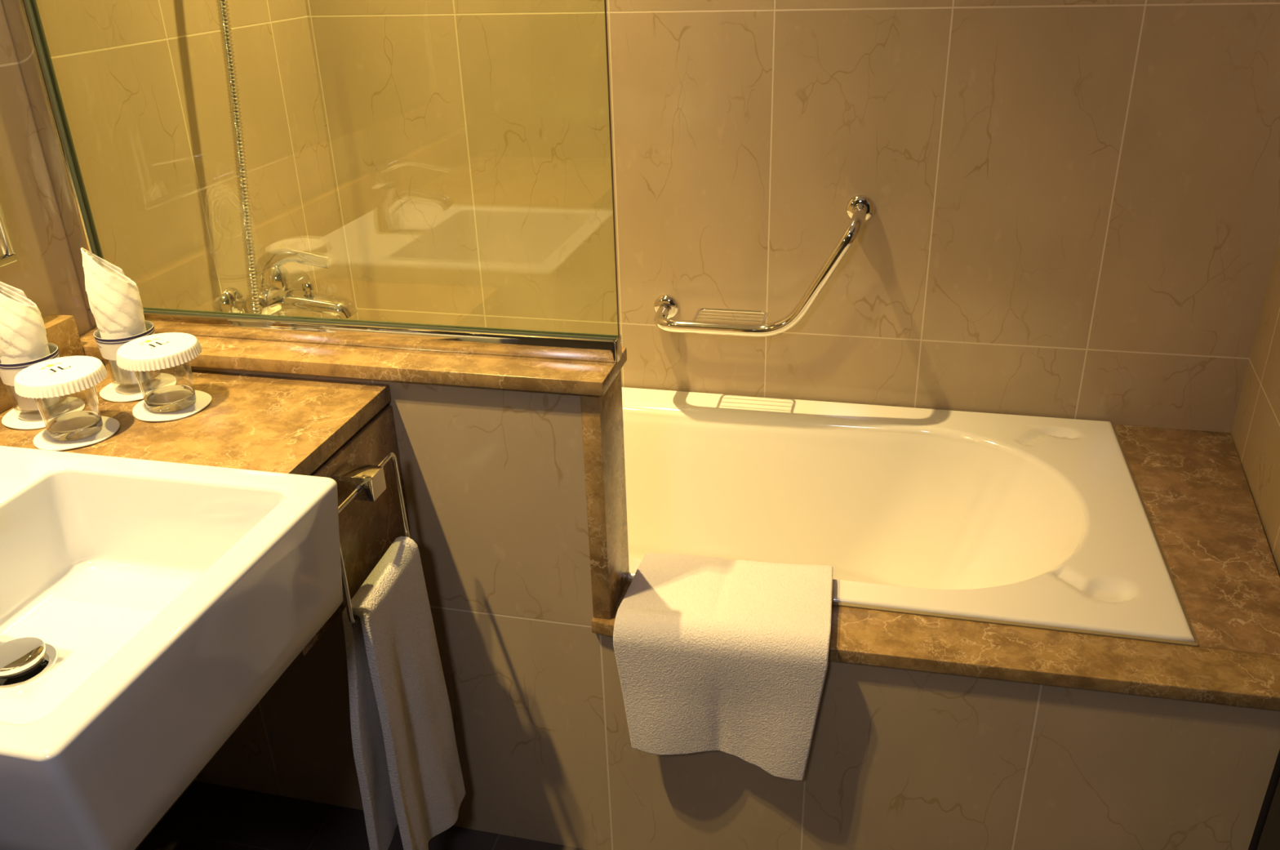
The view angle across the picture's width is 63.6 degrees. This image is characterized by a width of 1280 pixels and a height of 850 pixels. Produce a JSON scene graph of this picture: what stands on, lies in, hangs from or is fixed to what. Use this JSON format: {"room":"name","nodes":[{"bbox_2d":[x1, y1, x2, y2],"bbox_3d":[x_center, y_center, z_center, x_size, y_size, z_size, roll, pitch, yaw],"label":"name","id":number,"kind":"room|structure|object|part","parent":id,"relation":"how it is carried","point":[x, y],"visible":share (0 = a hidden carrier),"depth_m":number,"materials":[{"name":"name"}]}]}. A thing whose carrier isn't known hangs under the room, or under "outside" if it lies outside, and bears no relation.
{"room":"hotel bathroom","nodes":[
{"label":"hotel bathroom","id":0,"kind":"room"},
{"bbox_2d":[0,0,355,849],"bbox_3d":[-1.008,-0.195,0.825,0.080,2.397,2.750,5,26,13],"label":"wall","id":1,"kind":"structure","parent":0,"point":[142,84],"depth_m":1.66,"materials":[{"name":"tile"}]},
{"bbox_2d":[0,202,17,266],"bbox_3d":[-0.969,-0.410,0.673,0.030,0.950,1.089,5,26,13],"label":"wall mirror","id":2,"kind":"object","parent":1,"relation":"attached to","point":[7,255],"visible":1,"depth_m":1.33,"materials":[{"name":"silver metal"}]},
{"bbox_2d":[0,234,7,257],"bbox_3d":[-0.972,-0.410,0.674,0.024,0.942,1.081,5,26,13],"label":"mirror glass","id":3,"kind":"object","parent":2,"relation":"attached to","point":[3,237],"depth_m":1.33,"materials":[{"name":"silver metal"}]},
{"bbox_2d":[0,314,84,413],"bbox_3d":[-0.964,0.169,0.874,0.038,0.077,1.346,5,26,13],"label":"backsplash","id":4,"kind":"structure","parent":1,"relation":"attached to","point":[61,331],"depth_m":1.42,"materials":[{"name":"stone"}]},
{"bbox_2d":[0,363,409,656],"bbox_3d":[-0.734,0.320,0.896,0.498,0.226,1.361,5,26,13],"label":"countertop","id":5,"kind":"structure","parent":1,"relation":"attached to","point":[286,424],"depth_m":1.31,"materials":[{"name":"stone"}]},
{"bbox_2d":[1,396,84,429],"bbox_3d":[-0.766,-0.015,1.326,0.096,0.004,0.096,-6,26,-9],"label":"coaster","id":6,"kind":"object","parent":5,"relation":"on","point":[10,420],"visible":0.7,"depth_m":1.32,"materials":[{"name":"white paper"}]},
{"bbox_2d":[0,281,68,420],"bbox_3d":[-0.768,-0.101,1.285,0.073,0.186,0.073,-4,26,-5],"label":"tumbler","id":7,"kind":"object","parent":6,"relation":"on","point":[24,343],"visible":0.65,"depth_m":1.27,"materials":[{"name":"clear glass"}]},
{"bbox_3d":[-0.767,-0.053,1.309,0.070,0.078,0.070,-4,26,-5],"label":"tumbler glass","id":8,"kind":"part","parent":7,"relation":"part of","materials":[{"name":"white"}]},
{"bbox_2d":[33,415,119,450],"bbox_3d":[-0.691,0.009,1.270,0.096,0.004,0.096,-3,26,-3],"label":"coaster","id":9,"kind":"object","parent":5,"relation":"on","point":[42,441],"visible":0.56,"depth_m":1.25,"materials":[{"name":"white paper"}]},
{"bbox_2d":[13,355,107,440],"bbox_3d":[-0.693,-0.029,1.251,0.100,0.082,0.100,18,32,35],"label":"glass jar","id":10,"kind":"object","parent":9,"relation":"on","point":[63,375],"visible":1,"depth_m":1.24,"materials":[{"name":"clear glass"}]},
{"bbox_3d":[-0.694,-0.059,1.237,0.100,0.015,0.100,18,32,35],"label":"paper lid","id":11,"kind":"part","parent":10,"relation":"part of","materials":[{"name":"white paper"}]},
{"bbox_3d":[-0.693,-0.028,1.252,0.070,0.078,0.070,18,32,35],"label":"tumbler glass","id":12,"kind":"part","parent":10,"relation":"part of","materials":[{"name":"white"}]},
{"bbox_2d":[99,372,176,401],"bbox_3d":[-0.676,-0.051,1.395,0.096,0.004,0.096,11,29,25],"label":"coaster","id":13,"kind":"object","parent":5,"relation":"on","point":[108,393],"visible":0.59,"depth_m":1.39,"materials":[{"name":"white paper"}]},
{"bbox_2d":[80,247,161,393],"bbox_3d":[-0.680,-0.141,1.352,0.073,0.194,0.073,-4,26,-5],"label":"tumbler","id":14,"kind":"object","parent":13,"relation":"on","point":[114,300],"visible":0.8,"depth_m":1.33,"materials":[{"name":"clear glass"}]},
{"bbox_3d":[-0.678,-0.089,1.377,0.070,0.078,0.070,-4,26,-5],"label":"tumbler glass","id":15,"kind":"part","parent":14,"relation":"part of","materials":[{"name":"white"}]},
{"bbox_2d":[0,445,342,849],"bbox_3d":[-0.609,0.191,0.994,0.508,0.147,0.418,5,26,13],"label":"washbasin","id":16,"kind":"object","parent":5,"relation":"in","point":[148,607],"visible":1,"depth_m":1.00,"materials":[{"name":"white ceramic"}]},
{"bbox_2d":[132,390,212,421],"bbox_3d":[-0.605,-0.025,1.337,0.096,0.004,0.096,15,31,32],"label":"coaster","id":17,"kind":"object","parent":5,"relation":"on","point":[140,411],"visible":0.59,"depth_m":1.32,"materials":[{"name":"white paper"}]},
{"bbox_2d":[115,332,201,412],"bbox_3d":[-0.606,-0.064,1.317,0.100,0.082,0.100,18,32,35],"label":"tumbler","id":18,"kind":"object","parent":17,"relation":"on","point":[159,351],"visible":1,"depth_m":1.30,"materials":[{"name":"clear glass"}]},
{"bbox_3d":[-0.607,-0.094,1.303,0.100,0.015,0.100,18,32,35],"label":"paper lid","id":19,"kind":"part","parent":18,"relation":"part of","materials":[{"name":"white paper"}]},
{"bbox_3d":[-0.606,-0.062,1.318,0.070,0.078,0.070,18,32,35],"label":"tumbler glass","id":20,"kind":"part","parent":18,"relation":"part of","materials":[{"name":"white"}]},
{"bbox_3d":[-0.377,0.123,1.313,0.020,0.196,0.294,5,26,13],"label":"apron panel","id":21,"kind":"part","parent":5,"relation":"part of","materials":[{"name":"stone"}]},
{"bbox_2d":[332,452,409,623],"bbox_3d":[-0.344,0.133,1.297,0.052,0.168,0.170,5,26,13],"label":"towel ring","id":22,"kind":"object","parent":5,"relation":"attached to","point":[359,482],"visible":0.67,"depth_m":1.26,"materials":[{"name":"silver metal"}]},
{"bbox_2d":[342,536,465,849],"bbox_3d":[-0.323,0.400,1.414,0.063,0.480,0.209,5,26,13],"label":"hand towel","id":23,"kind":"object","parent":22,"relation":"hanging from","point":[406,760],"visible":1,"depth_m":1.38,"materials":[{"name":"white fabric"}]},
{"bbox_2d":[219,248,357,319],"bbox_3d":[-0.616,-0.257,1.869,0.204,0.127,0.198,5,26,13],"label":"mixer","id":24,"kind":"object","parent":1,"relation":"attached to","point":[279,289],"visible":0.94,"depth_m":1.85,"materials":[{"name":"silver metal"}]},
{"bbox_3d":[-0.628,-0.281,1.861,0.158,0.076,0.023,5,26,13],"label":"mixer lever","id":25,"kind":"part","parent":24,"relation":"part of","materials":[{"name":"silver metal"}]},
{"bbox_3d":[-0.601,-0.246,1.871,0.020,0.030,0.020,5,26,13],"label":"diverter knob","id":26,"kind":"part","parent":24,"relation":"part of","materials":[{"name":"silver metal"}]},
{"bbox_3d":[-0.589,-0.220,1.880,0.149,0.048,0.065,5,26,13],"label":"mixer spout","id":27,"kind":"part","parent":24,"relation":"part of","materials":[{"name":"silver metal"}]},
{"bbox_2d":[137,780,586,849],"bbox_3d":[0.038,0.986,1.124,2.200,0.050,2.950,5,26,13],"label":"floor","id":28,"kind":"structure","parent":0,"point":[207,815],"depth_m":1.74,"materials":[{"name":"tile"}]},
{"bbox_2d":[622,386,1198,646],"bbox_3d":[0.066,0.254,1.932,1.572,0.388,0.689,5,26,13],"label":"bathtub","id":29,"kind":"object","parent":28,"relation":"on","point":[1042,522],"visible":0.34,"depth_m":1.98,"materials":[{"name":"white ceramic"}]},
{"bbox_2d":[613,552,832,781],"bbox_3d":[0.130,0.346,1.521,0.294,0.247,0.202,5,26,13],"label":"towel","id":30,"kind":"object","parent":29,"relation":"on","point":[726,655],"visible":1,"depth_m":1.44,"materials":[{"name":"white fabric"}]},
{"bbox_2d":[99,359,1279,849],"bbox_3d":[0.017,0.305,1.534,1.673,0.821,0.118,4,26,12],"label":"wall","id":31,"kind":"structure","parent":0,"point":[899,758],"depth_m":1.47,"materials":[{"name":"tile"}]},
{"bbox_2d":[79,328,626,395],"bbox_3d":[-0.421,-0.101,1.438,0.801,0.020,0.122,5,26,13],"label":"marble ledge","id":32,"kind":"object","parent":31,"relation":"on","point":[594,378],"visible":0.56,"depth_m":1.37,"materials":[{"name":"brown stone"}]},
{"bbox_2d":[1,0,622,363],"bbox_3d":[-0.436,-0.722,1.153,0.803,1.346,0.025,5,26,13],"label":"panel frame","id":33,"kind":"object","parent":32,"relation":"on","point":[23,16],"visible":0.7,"depth_m":1.40,"materials":[{"name":"silver metal"}]},
{"bbox_3d":[-0.428,-0.730,1.148,0.785,1.328,0.008,5,26,13],"label":"glass pane","id":34,"kind":"part","parent":33,"relation":"part of","materials":[{"name":"grey"}]},
{"bbox_2d":[580,368,629,619],"bbox_3d":[-0.046,0.093,1.441,0.026,0.354,0.110,5,26,13],"label":"end cap","id":35,"kind":"object","parent":31,"relation":"attached to","point":[602,425],"visible":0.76,"depth_m":1.41,"materials":[{"name":"brown stone"}]},
{"bbox_2d":[591,582,1279,711],"bbox_3d":[0.398,0.301,1.410,0.937,0.020,0.109,5,26,13],"label":"marble slab","id":36,"kind":"object","parent":31,"relation":"on","point":[860,636],"visible":0.69,"depth_m":1.37,"materials":[{"name":"brown stone"}]},
{"bbox_2d":[304,0,1279,433],"bbox_3d":[0.335,-0.722,1.827,2.200,2.397,0.080,5,26,13],"label":"wall","id":37,"kind":"structure","parent":0,"point":[1077,202],"depth_m":1.92,"materials":[{"name":"tile"}]},
{"bbox_2d":[653,194,875,337],"bbox_3d":[0.219,-0.297,1.958,0.424,0.265,0.111,5,26,13],"label":"grab bar","id":38,"kind":"object","parent":37,"relation":"attached to","point":[860,208],"visible":1,"depth_m":1.95,"materials":[{"name":"silver metal"}]},
{"bbox_2d":[1231,233,1279,849],"bbox_3d":[1.076,-0.469,1.253,0.329,2.397,0.790,5,26,13],"label":"wall","id":39,"kind":"structure","parent":0,"point":[1255,428],"depth_m":1.73,"materials":[{"name":"tile"}]},
{"bbox_2d":[1113,424,1279,656],"bbox_3d":[0.925,0.164,1.660,0.205,0.020,0.692,5,26,13],"label":"marble slab","id":40,"kind":"object","parent":39,"relation":"attached to","point":[1193,486],"visible":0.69,"depth_m":1.62,"materials":[{"name":"brown stone"}]},
{"bbox_3d":[0.855,0.142,0.002,0.100,2.397,1.900,5,26,13],"label":"wall","id":41,"kind":"structure","parent":0,"visible":0},
{"bbox_2d":[1257,777,1279,849],"bbox_3d":[0.776,-0.045,0.396,0.258,2.397,1.210,5,26,13],"label":"trim","id":42,"kind":"structure","parent":41,"relation":"attached to","point":[1269,839],"depth_m":1.33,"materials":[{"name":"black paint"}]},
{"bbox_3d":[-0.663,-1.325,1.409,0.154,0.251,0.084,5,26,13],"label":"shower","id":43,"kind":"object","parent":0,"visible":0},
{"bbox_2d":[215,0,286,315],"bbox_3d":[-0.674,-0.649,1.656,0.047,1.175,0.174,5,26,13],"label":"shower hose","id":44,"kind":"object","parent":43,"relation":"hanging from","point":[222,5],"visible":0.69,"depth_m":1.71,"materials":[{"name":"silver metal"}]}
]}

